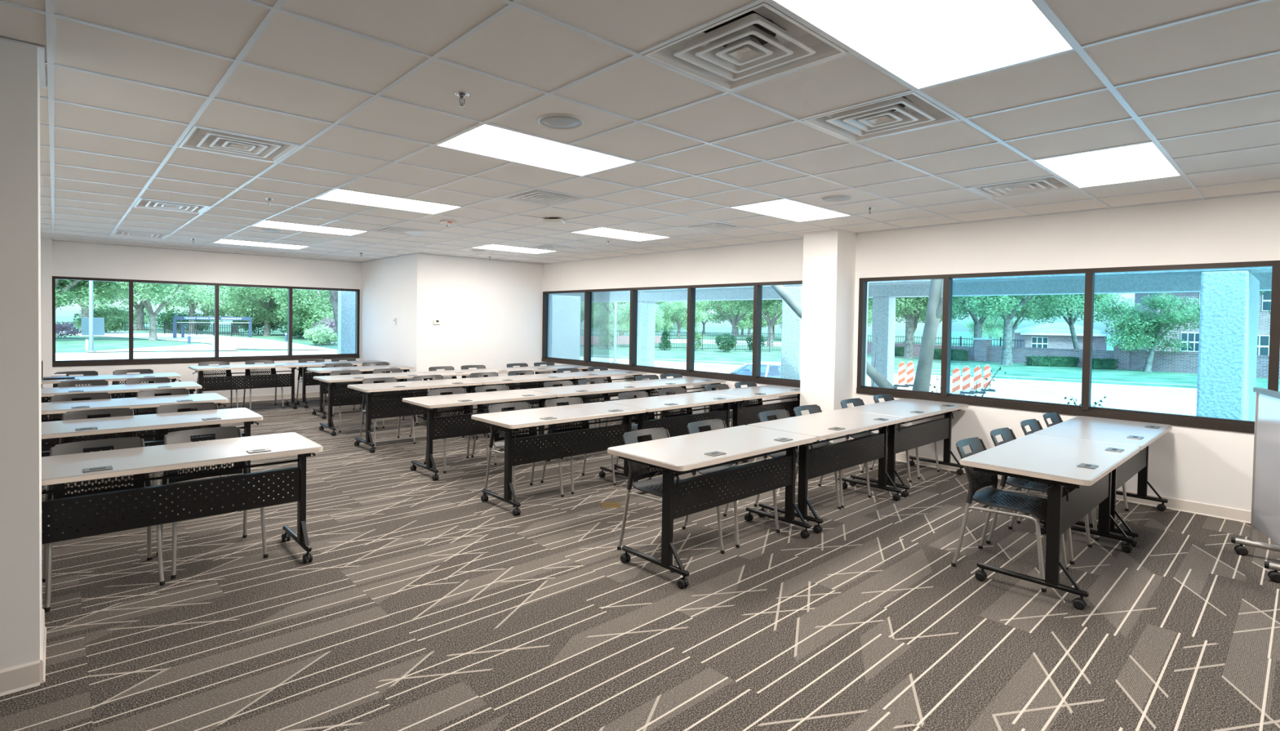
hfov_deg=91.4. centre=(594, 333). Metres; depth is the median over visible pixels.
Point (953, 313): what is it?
tree
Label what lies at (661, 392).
chair
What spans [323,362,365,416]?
chair
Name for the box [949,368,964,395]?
traffic channelizer
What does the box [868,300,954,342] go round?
tree
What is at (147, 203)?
ceiling vent
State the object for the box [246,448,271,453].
power outlet
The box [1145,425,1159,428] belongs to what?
power outlet
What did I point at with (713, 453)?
power outlet
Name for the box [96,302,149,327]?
bush
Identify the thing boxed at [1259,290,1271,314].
tree
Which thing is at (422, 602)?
floor
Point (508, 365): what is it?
chair
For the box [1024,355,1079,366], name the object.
hedge
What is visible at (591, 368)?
chair
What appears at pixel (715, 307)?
tree
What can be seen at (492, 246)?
ceiling light
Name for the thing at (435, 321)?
wall thermostat
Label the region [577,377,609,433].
chair
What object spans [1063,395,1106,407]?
sprig
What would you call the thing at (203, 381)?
table
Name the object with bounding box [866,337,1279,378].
brick wall
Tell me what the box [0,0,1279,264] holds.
ceiling
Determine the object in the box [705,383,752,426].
chair
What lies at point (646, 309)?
stucco column
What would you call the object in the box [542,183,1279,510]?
wall
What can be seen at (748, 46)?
ceiling vent
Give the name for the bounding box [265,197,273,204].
sprinkler
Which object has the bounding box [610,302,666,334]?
tree
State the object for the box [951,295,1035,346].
tree
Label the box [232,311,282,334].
bush
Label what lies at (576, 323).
window
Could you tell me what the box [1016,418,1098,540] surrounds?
chair
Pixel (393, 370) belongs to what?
chair
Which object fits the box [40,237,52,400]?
wall
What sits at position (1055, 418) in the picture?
chair
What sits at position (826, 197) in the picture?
grille
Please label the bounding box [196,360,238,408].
chair
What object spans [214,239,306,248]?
ceiling light
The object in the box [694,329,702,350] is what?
bush
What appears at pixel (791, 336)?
stucco column
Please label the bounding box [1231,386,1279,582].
whiteboard
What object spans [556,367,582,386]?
chair
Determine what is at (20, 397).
wall
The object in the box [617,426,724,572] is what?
chair
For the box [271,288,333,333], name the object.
tree
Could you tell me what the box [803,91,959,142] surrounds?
ceiling vent
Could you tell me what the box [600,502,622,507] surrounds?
outlet box
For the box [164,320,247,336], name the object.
iron fence
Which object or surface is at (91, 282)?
lamp post
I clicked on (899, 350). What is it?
hedge
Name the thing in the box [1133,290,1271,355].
house
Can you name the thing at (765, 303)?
tree
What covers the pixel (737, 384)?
chair
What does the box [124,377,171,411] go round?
chair
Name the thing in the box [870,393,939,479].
chair
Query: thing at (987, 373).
traffic channelizer
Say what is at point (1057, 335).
house
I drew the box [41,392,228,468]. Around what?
table
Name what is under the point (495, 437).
chair
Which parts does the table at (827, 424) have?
modesty panel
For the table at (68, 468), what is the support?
on the floor
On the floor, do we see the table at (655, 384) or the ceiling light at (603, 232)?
the table at (655, 384)
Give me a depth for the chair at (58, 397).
5.93 m
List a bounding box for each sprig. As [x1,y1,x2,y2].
[866,337,877,386]
[930,374,950,391]
[968,366,1006,396]
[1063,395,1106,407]
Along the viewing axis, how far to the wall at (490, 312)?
11.41 m
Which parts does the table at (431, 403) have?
support rail, modesty panel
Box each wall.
[0,40,42,670]
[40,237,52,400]
[52,231,360,396]
[360,253,543,392]
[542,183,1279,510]
[611,335,662,343]
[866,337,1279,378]
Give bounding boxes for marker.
[85,339,88,350]
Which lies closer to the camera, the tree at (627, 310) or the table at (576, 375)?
the table at (576, 375)
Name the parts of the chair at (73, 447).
leg, leg, backrest, seat, leg, leg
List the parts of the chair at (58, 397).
backrest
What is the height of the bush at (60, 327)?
1.141 m
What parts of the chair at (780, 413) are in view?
leg, backrest, seat, leg, leg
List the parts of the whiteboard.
rail, panel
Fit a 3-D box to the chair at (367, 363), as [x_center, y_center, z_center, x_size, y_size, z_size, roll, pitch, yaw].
[-3.634,0.896,10.530,0.528,0.793,0.558,0,2,-38]
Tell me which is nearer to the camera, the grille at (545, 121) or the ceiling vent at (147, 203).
the grille at (545, 121)
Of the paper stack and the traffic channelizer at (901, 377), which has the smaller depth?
the paper stack
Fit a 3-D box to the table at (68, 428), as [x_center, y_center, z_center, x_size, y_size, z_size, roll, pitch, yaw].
[-3.507,1.041,4.868,1.529,0.742,0.648,0,2,-41]
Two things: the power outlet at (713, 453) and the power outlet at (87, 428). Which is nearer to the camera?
the power outlet at (713, 453)
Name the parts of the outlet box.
lid, lid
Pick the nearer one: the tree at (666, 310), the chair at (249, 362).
the chair at (249, 362)
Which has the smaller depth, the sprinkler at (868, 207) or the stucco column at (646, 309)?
the sprinkler at (868, 207)
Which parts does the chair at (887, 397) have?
leg, backrest, seat, leg, leg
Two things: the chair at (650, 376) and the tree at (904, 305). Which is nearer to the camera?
the chair at (650, 376)
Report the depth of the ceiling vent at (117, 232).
8.69 m
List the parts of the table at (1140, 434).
modesty panel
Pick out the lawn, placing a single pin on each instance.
(73, 344)
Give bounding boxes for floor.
[0,395,1279,730]
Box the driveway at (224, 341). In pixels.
[58,330,337,350]
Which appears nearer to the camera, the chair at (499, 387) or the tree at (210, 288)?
the chair at (499, 387)
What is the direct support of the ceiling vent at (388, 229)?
in the ceiling
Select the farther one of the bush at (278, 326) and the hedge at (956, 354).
the bush at (278, 326)
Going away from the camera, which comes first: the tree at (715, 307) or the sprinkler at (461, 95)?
the sprinkler at (461, 95)
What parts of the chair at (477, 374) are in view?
backrest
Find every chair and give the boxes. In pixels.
[41,436,164,612]
[43,391,119,491]
[52,370,97,399]
[57,379,111,449]
[59,407,137,443]
[111,368,155,397]
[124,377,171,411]
[135,387,203,471]
[151,402,230,495]
[156,426,267,578]
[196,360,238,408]
[242,360,284,409]
[295,358,335,406]
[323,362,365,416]
[327,369,377,432]
[331,357,357,367]
[359,361,390,408]
[359,377,415,448]
[370,368,417,427]
[408,374,464,437]
[423,387,488,472]
[428,365,457,415]
[458,364,488,413]
[470,372,515,435]
[471,384,514,465]
[483,401,564,506]
[506,363,545,407]
[508,369,538,429]
[531,361,559,407]
[540,396,616,493]
[543,380,596,428]
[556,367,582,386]
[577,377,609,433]
[587,366,627,419]
[615,391,677,477]
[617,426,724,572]
[633,374,683,431]
[657,387,693,428]
[659,373,706,413]
[681,418,780,547]
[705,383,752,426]
[734,381,770,417]
[753,408,841,520]
[793,404,871,507]
[837,397,911,490]
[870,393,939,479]
[951,436,1068,591]
[986,426,1092,564]
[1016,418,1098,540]
[1042,412,1128,521]
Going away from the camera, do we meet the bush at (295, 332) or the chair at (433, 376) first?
the chair at (433, 376)
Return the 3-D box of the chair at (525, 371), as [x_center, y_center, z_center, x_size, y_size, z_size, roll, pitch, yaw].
[-0.963,0.964,9.165,0.528,0.793,0.558,0,2,-39]
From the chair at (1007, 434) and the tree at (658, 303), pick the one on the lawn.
the tree at (658, 303)
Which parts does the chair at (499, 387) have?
leg, backrest, leg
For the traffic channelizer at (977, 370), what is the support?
on the pavement
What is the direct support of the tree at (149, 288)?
on the lawn
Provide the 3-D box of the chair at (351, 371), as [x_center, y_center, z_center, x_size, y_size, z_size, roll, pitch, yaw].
[-3.422,0.936,8.765,0.528,0.793,0.558,0,2,-41]
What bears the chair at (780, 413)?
on the floor
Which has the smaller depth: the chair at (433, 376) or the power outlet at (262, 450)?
the power outlet at (262, 450)
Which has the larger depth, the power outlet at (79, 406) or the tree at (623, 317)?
the tree at (623, 317)
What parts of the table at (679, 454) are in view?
support rail, modesty panel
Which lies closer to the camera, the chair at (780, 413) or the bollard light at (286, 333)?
the chair at (780, 413)
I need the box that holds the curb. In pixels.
[616,355,1279,390]
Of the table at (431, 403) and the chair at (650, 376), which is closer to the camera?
the table at (431, 403)
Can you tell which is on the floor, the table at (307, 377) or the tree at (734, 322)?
the table at (307, 377)
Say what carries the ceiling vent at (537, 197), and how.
in the ceiling
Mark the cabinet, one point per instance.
(99, 322)
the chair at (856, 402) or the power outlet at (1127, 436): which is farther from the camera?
the chair at (856, 402)
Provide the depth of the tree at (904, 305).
52.15 m
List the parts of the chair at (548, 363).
backrest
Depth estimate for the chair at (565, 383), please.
7.84 m
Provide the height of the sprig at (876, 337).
2.610 m
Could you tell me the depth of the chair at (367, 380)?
7.85 m
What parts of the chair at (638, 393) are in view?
leg, backrest, seat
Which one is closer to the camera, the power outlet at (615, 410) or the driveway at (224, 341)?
the power outlet at (615, 410)
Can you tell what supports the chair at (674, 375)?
on the floor
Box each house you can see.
[1014,321,1115,350]
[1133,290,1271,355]
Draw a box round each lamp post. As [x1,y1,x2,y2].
[86,280,96,351]
[612,302,617,363]
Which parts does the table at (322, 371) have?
modesty panel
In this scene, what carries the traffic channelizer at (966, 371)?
on the pavement
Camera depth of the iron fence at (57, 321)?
59.35 m
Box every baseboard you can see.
[0,608,46,696]
[47,391,346,416]
[564,396,733,426]
[895,452,1251,523]
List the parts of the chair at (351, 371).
leg, backrest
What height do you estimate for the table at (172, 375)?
0.742 m
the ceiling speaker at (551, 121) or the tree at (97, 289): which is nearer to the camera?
the ceiling speaker at (551, 121)
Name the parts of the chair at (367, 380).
leg, leg, backrest, leg, leg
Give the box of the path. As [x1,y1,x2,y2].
[668,338,781,346]
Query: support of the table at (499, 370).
on the floor
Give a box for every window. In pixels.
[52,275,359,366]
[541,280,802,386]
[856,260,1279,433]
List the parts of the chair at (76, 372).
backrest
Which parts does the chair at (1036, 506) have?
leg, backrest, leg, rail, seat, leg, leg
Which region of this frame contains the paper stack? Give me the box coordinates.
[51,373,66,376]
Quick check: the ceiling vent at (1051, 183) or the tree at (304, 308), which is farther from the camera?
the tree at (304, 308)
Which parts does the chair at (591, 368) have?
backrest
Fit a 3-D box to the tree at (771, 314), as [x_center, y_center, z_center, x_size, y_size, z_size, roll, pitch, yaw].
[30.661,-3.252,98.817,11.773,8.996,10.917,0,1,-29]
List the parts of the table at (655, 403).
modesty panel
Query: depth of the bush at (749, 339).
59.76 m
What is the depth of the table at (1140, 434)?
5.00 m
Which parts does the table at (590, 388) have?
modesty panel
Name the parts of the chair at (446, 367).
backrest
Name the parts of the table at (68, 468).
modesty panel, support rail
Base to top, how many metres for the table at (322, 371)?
0.742 m
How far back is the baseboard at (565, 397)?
9.98 m
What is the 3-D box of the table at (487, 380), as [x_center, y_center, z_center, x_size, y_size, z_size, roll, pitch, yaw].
[-1.084,0.992,8.829,1.529,0.742,0.648,0,2,-41]
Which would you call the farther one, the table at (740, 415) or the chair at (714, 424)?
the table at (740, 415)
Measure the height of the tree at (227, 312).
6.770 m
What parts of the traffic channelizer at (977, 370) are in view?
striped panel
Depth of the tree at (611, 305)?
86.38 m
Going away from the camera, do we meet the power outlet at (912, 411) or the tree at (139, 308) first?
the power outlet at (912, 411)
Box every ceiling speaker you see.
[259,228,283,232]
[469,248,486,251]
[536,113,584,129]
[819,195,852,201]
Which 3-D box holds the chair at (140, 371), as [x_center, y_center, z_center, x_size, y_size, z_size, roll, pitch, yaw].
[-6.229,0.902,8.435,0.528,0.793,0.558,0,2,-40]
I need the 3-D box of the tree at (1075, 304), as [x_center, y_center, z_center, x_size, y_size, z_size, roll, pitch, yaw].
[34.838,-1.575,46.425,7.576,7.987,8.018,2,1,35]
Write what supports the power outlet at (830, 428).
attached to the table at (827, 424)
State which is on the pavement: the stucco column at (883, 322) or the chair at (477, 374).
the stucco column at (883, 322)
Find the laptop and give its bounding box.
[41,360,75,379]
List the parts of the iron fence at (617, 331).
post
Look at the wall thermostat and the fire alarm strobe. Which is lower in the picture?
the wall thermostat
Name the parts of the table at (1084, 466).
support rail, release lever, modesty panel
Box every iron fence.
[57,320,149,331]
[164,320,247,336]
[610,329,781,351]
[867,334,1021,346]
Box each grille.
[261,229,280,231]
[539,115,581,128]
[822,195,849,200]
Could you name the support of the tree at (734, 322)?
on the lawn
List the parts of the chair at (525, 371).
backrest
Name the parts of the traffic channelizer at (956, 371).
striped panel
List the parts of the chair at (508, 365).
backrest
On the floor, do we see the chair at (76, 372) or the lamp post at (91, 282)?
the chair at (76, 372)
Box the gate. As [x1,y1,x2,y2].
[173,315,252,337]
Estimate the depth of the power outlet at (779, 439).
4.39 m
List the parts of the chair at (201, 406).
leg, leg, backrest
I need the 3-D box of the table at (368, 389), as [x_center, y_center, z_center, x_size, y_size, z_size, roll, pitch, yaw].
[-2.235,0.997,7.830,1.529,0.742,0.648,0,2,-41]
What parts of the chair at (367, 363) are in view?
backrest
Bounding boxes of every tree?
[55,279,123,340]
[56,280,152,333]
[84,288,117,310]
[97,281,152,330]
[99,280,226,340]
[102,293,188,329]
[148,284,243,333]
[186,284,278,333]
[201,288,212,325]
[222,286,287,335]
[261,287,329,336]
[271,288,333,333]
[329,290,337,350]
[610,302,627,330]
[610,302,629,324]
[610,302,630,335]
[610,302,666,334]
[654,302,677,333]
[655,301,680,315]
[660,301,708,338]
[662,300,710,335]
[684,300,725,333]
[706,300,738,336]
[716,299,769,343]
[720,302,769,337]
[727,299,782,346]
[750,302,782,326]
[752,299,782,337]
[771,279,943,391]
[867,296,928,358]
[867,298,872,319]
[867,303,872,326]
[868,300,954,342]
[917,299,970,323]
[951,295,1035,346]
[954,294,1047,364]
[959,298,1048,346]
[962,313,1020,346]
[995,297,1070,329]
[1017,293,1123,349]
[1093,292,1199,372]
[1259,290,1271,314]
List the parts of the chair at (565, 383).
backrest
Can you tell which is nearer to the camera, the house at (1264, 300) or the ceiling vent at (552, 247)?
the ceiling vent at (552, 247)
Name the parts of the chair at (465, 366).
backrest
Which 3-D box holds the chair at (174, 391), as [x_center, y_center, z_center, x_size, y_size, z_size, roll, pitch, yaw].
[-4.268,0.978,6.219,0.528,0.793,0.558,0,2,-43]
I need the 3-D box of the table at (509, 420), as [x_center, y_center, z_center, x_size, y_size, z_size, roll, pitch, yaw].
[-0.293,1.072,5.615,1.529,0.742,0.648,0,2,-41]
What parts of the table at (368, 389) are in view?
support rail, modesty panel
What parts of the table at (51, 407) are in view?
modesty panel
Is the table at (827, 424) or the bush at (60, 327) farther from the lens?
the bush at (60, 327)
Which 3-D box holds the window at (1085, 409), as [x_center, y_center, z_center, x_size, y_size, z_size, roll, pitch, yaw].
[5.116,0.104,5.341,0.132,1.387,5.820,0,2,-41]
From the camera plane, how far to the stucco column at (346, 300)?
13.27 m
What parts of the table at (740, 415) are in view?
modesty panel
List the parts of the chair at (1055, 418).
backrest, leg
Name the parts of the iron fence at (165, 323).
post, post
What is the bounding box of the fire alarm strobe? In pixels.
[440,220,456,226]
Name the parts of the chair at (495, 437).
leg, rail, backrest, leg, seat, leg, leg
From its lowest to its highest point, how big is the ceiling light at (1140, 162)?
0.103 m
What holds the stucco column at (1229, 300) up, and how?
on the pavement
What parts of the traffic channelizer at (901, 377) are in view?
striped panel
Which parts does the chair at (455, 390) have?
leg, backrest, seat, leg, leg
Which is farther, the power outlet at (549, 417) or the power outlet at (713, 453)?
the power outlet at (549, 417)
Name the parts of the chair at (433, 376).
leg, backrest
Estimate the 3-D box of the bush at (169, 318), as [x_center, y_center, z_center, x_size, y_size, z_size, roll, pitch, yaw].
[-41.792,-1.273,62.981,5.285,2.193,5.833,0,2,-41]
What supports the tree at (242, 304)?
on the lawn
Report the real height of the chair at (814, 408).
0.793 m
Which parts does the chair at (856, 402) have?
backrest, leg, seat, leg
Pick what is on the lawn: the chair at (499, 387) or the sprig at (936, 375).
the sprig at (936, 375)
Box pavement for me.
[611,357,1255,415]
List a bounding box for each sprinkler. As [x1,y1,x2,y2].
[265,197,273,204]
[454,91,469,106]
[866,206,873,213]
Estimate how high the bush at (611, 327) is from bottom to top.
2.567 m
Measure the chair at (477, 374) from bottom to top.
0.793 m
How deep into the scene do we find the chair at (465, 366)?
10.28 m
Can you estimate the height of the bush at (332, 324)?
1.734 m
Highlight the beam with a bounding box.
[637,266,1272,292]
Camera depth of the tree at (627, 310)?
97.75 m
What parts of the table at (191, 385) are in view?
modesty panel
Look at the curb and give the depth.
32.55 m
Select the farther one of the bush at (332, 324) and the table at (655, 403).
the bush at (332, 324)
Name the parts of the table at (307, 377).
modesty panel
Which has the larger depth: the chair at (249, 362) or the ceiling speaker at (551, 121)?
the chair at (249, 362)
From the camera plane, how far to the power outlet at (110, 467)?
3.28 m
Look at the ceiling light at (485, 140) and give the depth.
4.13 m
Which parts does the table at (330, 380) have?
support rail, modesty panel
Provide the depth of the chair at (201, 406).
5.34 m
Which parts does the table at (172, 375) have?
modesty panel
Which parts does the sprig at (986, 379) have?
stem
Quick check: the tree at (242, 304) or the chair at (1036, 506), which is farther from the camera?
the tree at (242, 304)
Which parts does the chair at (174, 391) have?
backrest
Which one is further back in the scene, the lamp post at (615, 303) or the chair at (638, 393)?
the lamp post at (615, 303)
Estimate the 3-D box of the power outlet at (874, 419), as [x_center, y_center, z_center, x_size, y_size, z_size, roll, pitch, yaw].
[2.489,0.749,5.412,0.124,0.005,0.084,0,2,-41]
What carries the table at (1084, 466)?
on the floor
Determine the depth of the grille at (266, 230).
8.04 m
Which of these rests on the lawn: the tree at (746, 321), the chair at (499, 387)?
the tree at (746, 321)
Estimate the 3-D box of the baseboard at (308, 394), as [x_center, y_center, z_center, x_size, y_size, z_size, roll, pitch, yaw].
[-6.675,1.191,10.784,5.300,0.100,0.265,0,2,-41]
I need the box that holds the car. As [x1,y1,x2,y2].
[728,361,781,377]
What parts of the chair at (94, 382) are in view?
backrest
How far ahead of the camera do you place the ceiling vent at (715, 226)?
7.26 m
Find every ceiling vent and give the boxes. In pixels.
[112,230,167,238]
[133,198,209,213]
[178,126,298,162]
[371,226,431,235]
[500,188,586,206]
[528,244,577,250]
[643,1,847,90]
[678,222,746,232]
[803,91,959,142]
[967,176,1075,198]
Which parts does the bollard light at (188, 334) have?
post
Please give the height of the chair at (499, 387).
0.793 m
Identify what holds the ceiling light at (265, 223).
attached to the ceiling
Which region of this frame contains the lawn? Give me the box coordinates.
[55,316,1279,391]
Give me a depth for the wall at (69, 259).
10.71 m
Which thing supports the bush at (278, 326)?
on the lawn
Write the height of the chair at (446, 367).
0.793 m
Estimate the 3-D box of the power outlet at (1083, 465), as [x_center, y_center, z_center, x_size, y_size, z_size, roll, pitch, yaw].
[2.939,0.791,3.712,0.124,0.005,0.084,0,2,-41]
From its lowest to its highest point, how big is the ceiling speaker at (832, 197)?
0.016 m
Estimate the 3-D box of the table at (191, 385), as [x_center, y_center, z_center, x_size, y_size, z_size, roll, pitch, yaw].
[-5.348,0.969,6.990,1.529,0.742,0.648,0,2,-41]
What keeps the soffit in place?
on the stucco column at (646, 309)
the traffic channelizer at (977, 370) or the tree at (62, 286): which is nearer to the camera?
the traffic channelizer at (977, 370)
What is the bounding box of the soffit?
[611,271,1271,302]
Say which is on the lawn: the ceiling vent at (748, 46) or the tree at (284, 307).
the tree at (284, 307)
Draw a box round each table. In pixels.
[40,372,182,440]
[40,381,202,422]
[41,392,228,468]
[41,407,262,502]
[41,431,323,563]
[188,362,301,408]
[291,360,388,408]
[306,364,413,418]
[313,371,433,435]
[347,378,482,453]
[402,389,555,479]
[418,367,521,419]
[460,373,573,437]
[471,401,645,515]
[502,364,590,409]
[525,382,651,458]
[549,368,646,398]
[604,391,742,479]
[607,424,817,588]
[622,376,725,417]
[702,384,799,462]
[746,408,906,533]
[841,398,968,497]
[960,433,1139,609]
[1032,415,1172,546]
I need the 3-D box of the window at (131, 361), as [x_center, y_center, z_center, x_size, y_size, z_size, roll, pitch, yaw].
[-6.553,-0.187,11.077,4.695,1.387,0.132,0,2,-41]
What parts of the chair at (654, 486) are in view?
leg, rail, backrest, leg, seat, leg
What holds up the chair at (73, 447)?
on the floor
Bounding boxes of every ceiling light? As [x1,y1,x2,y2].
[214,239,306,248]
[252,220,366,235]
[315,188,461,213]
[436,124,635,175]
[475,244,555,253]
[571,227,669,240]
[732,199,849,222]
[772,0,1073,88]
[1034,142,1181,187]
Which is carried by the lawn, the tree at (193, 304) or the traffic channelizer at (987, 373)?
the tree at (193, 304)
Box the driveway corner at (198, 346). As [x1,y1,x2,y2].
[94,343,239,351]
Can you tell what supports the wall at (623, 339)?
on the lawn
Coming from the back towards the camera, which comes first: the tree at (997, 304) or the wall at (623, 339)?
the wall at (623, 339)
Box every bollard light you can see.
[187,333,191,342]
[284,332,287,341]
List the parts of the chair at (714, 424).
leg, backrest, leg, seat, leg, leg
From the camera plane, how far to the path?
84.59 m
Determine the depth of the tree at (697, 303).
121.48 m
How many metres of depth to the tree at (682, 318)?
96.71 m
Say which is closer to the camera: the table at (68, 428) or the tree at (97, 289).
the table at (68, 428)
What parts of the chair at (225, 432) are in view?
leg, leg, backrest, seat, leg, leg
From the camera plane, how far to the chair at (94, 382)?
7.10 m
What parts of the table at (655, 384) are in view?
modesty panel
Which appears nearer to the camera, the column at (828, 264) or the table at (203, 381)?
the column at (828, 264)
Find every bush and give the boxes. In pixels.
[55,321,82,337]
[70,306,137,332]
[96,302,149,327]
[155,309,213,330]
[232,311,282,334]
[269,309,302,333]
[278,311,311,337]
[302,324,337,345]
[311,308,334,341]
[312,316,337,344]
[610,324,617,348]
[658,328,671,350]
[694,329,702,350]
[714,333,736,351]
[746,332,766,350]
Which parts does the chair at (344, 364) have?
backrest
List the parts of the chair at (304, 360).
leg, backrest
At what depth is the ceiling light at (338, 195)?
5.99 m
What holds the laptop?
on the table at (172, 375)
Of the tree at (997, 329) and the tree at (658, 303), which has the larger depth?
the tree at (658, 303)
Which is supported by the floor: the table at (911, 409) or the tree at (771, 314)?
the table at (911, 409)
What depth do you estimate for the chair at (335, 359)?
11.67 m
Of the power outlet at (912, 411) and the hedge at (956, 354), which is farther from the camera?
the hedge at (956, 354)
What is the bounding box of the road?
[55,350,337,360]
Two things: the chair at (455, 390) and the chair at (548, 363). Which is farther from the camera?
the chair at (548, 363)
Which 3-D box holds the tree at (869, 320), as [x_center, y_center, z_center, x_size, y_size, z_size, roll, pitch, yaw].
[44.309,-4.136,107.895,13.100,10.776,14.128,2,1,32]
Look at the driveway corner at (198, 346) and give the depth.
30.61 m
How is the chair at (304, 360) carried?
on the floor
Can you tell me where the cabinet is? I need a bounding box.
[79,317,106,336]
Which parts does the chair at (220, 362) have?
backrest, leg, leg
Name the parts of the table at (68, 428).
modesty panel, support rail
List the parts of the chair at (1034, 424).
leg, backrest, leg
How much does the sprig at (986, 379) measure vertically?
2.303 m
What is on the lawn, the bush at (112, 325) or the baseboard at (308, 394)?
the bush at (112, 325)
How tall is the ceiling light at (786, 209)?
0.103 m
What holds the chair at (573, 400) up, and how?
on the floor
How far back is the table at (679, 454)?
4.08 m
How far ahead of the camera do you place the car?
21.19 m
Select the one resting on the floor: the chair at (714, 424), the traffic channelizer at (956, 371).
the chair at (714, 424)
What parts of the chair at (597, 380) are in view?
backrest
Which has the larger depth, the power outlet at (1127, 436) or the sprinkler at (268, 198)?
the sprinkler at (268, 198)
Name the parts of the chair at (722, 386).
backrest, seat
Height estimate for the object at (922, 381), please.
4.544 m
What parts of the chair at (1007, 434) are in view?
leg, backrest, leg, rail, seat, leg, leg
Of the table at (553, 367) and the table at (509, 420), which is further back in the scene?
the table at (553, 367)
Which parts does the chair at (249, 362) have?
leg, leg, backrest, leg, leg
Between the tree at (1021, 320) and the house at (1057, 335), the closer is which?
the house at (1057, 335)
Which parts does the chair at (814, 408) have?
leg, backrest, leg, seat, leg, leg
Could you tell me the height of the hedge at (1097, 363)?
0.791 m
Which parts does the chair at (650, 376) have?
backrest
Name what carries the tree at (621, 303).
on the lawn
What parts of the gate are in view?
post, post, rail, post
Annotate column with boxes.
[337,290,355,353]
[636,301,655,366]
[780,285,802,379]
[800,228,856,444]
[871,296,895,386]
[1195,270,1259,421]
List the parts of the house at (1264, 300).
pane, pane, pane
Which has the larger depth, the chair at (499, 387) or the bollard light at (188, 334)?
the bollard light at (188, 334)
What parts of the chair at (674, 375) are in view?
backrest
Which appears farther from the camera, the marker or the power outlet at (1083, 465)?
the marker
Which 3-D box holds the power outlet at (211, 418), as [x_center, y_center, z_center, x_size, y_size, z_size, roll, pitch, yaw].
[-3.043,0.678,4.947,0.124,0.005,0.084,0,2,-41]
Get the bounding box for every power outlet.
[71,405,89,408]
[75,426,97,430]
[82,465,112,472]
[176,399,193,401]
[201,417,221,420]
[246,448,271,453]
[539,416,556,419]
[608,408,623,411]
[704,450,726,456]
[773,437,793,441]
[828,426,844,430]
[873,417,888,420]
[910,410,924,413]
[1076,462,1098,468]
[1105,447,1124,452]
[1126,435,1143,439]
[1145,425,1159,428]
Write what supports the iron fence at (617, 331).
on the lawn
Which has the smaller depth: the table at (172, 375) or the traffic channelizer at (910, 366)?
the table at (172, 375)
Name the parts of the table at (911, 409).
modesty panel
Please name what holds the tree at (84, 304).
on the lawn
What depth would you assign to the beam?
7.63 m
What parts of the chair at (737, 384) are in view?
backrest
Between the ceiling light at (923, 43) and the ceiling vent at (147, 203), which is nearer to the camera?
the ceiling light at (923, 43)
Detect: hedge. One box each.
[894,346,904,355]
[933,347,970,360]
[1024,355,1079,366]
[1092,357,1119,368]
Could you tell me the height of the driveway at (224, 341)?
0.001 m
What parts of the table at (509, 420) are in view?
support rail, modesty panel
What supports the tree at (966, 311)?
on the lawn
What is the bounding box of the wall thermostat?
[433,319,440,324]
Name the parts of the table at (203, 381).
modesty panel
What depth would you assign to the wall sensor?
11.25 m
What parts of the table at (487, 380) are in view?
modesty panel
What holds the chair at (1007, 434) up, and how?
on the floor
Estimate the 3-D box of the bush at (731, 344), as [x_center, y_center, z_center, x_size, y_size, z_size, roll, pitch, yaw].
[12.305,0.889,58.528,2.018,1.793,1.945,1,1,9]
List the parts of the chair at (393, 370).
backrest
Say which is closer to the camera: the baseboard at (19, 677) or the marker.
the baseboard at (19, 677)
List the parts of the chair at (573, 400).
leg, backrest, leg, leg, seat, leg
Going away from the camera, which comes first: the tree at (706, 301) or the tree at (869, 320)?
the tree at (869, 320)
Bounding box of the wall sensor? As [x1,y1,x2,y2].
[393,317,396,324]
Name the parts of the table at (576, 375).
modesty panel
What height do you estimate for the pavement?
1.080 m
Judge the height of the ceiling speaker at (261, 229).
0.016 m
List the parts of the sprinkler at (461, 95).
frame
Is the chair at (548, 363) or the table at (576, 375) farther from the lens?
the chair at (548, 363)
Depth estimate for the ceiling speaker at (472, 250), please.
10.02 m
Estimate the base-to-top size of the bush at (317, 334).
1.294 m
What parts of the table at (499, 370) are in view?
modesty panel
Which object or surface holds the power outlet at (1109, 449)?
attached to the table at (1084, 466)
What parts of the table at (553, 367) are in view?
modesty panel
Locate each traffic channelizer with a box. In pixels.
[893,361,909,386]
[905,360,914,386]
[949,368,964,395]
[960,365,974,394]
[969,365,986,393]
[981,364,995,391]
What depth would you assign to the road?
26.24 m
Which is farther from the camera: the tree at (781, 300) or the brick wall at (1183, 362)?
the tree at (781, 300)
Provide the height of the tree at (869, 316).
9.796 m
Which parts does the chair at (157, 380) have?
backrest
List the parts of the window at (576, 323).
glass pane, glass pane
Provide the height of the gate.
1.560 m
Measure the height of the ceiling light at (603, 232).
0.103 m
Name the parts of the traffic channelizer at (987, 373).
striped panel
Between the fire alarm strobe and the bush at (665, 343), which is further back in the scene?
the bush at (665, 343)
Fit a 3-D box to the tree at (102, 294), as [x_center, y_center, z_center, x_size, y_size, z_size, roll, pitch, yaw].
[-46.021,-4.833,66.831,10.851,9.125,10.355,1,1,28]
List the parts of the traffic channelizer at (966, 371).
striped panel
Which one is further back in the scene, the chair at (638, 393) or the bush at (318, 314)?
the bush at (318, 314)
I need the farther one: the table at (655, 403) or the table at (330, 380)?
the table at (330, 380)
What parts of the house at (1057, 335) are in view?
pane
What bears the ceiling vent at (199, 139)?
in the ceiling

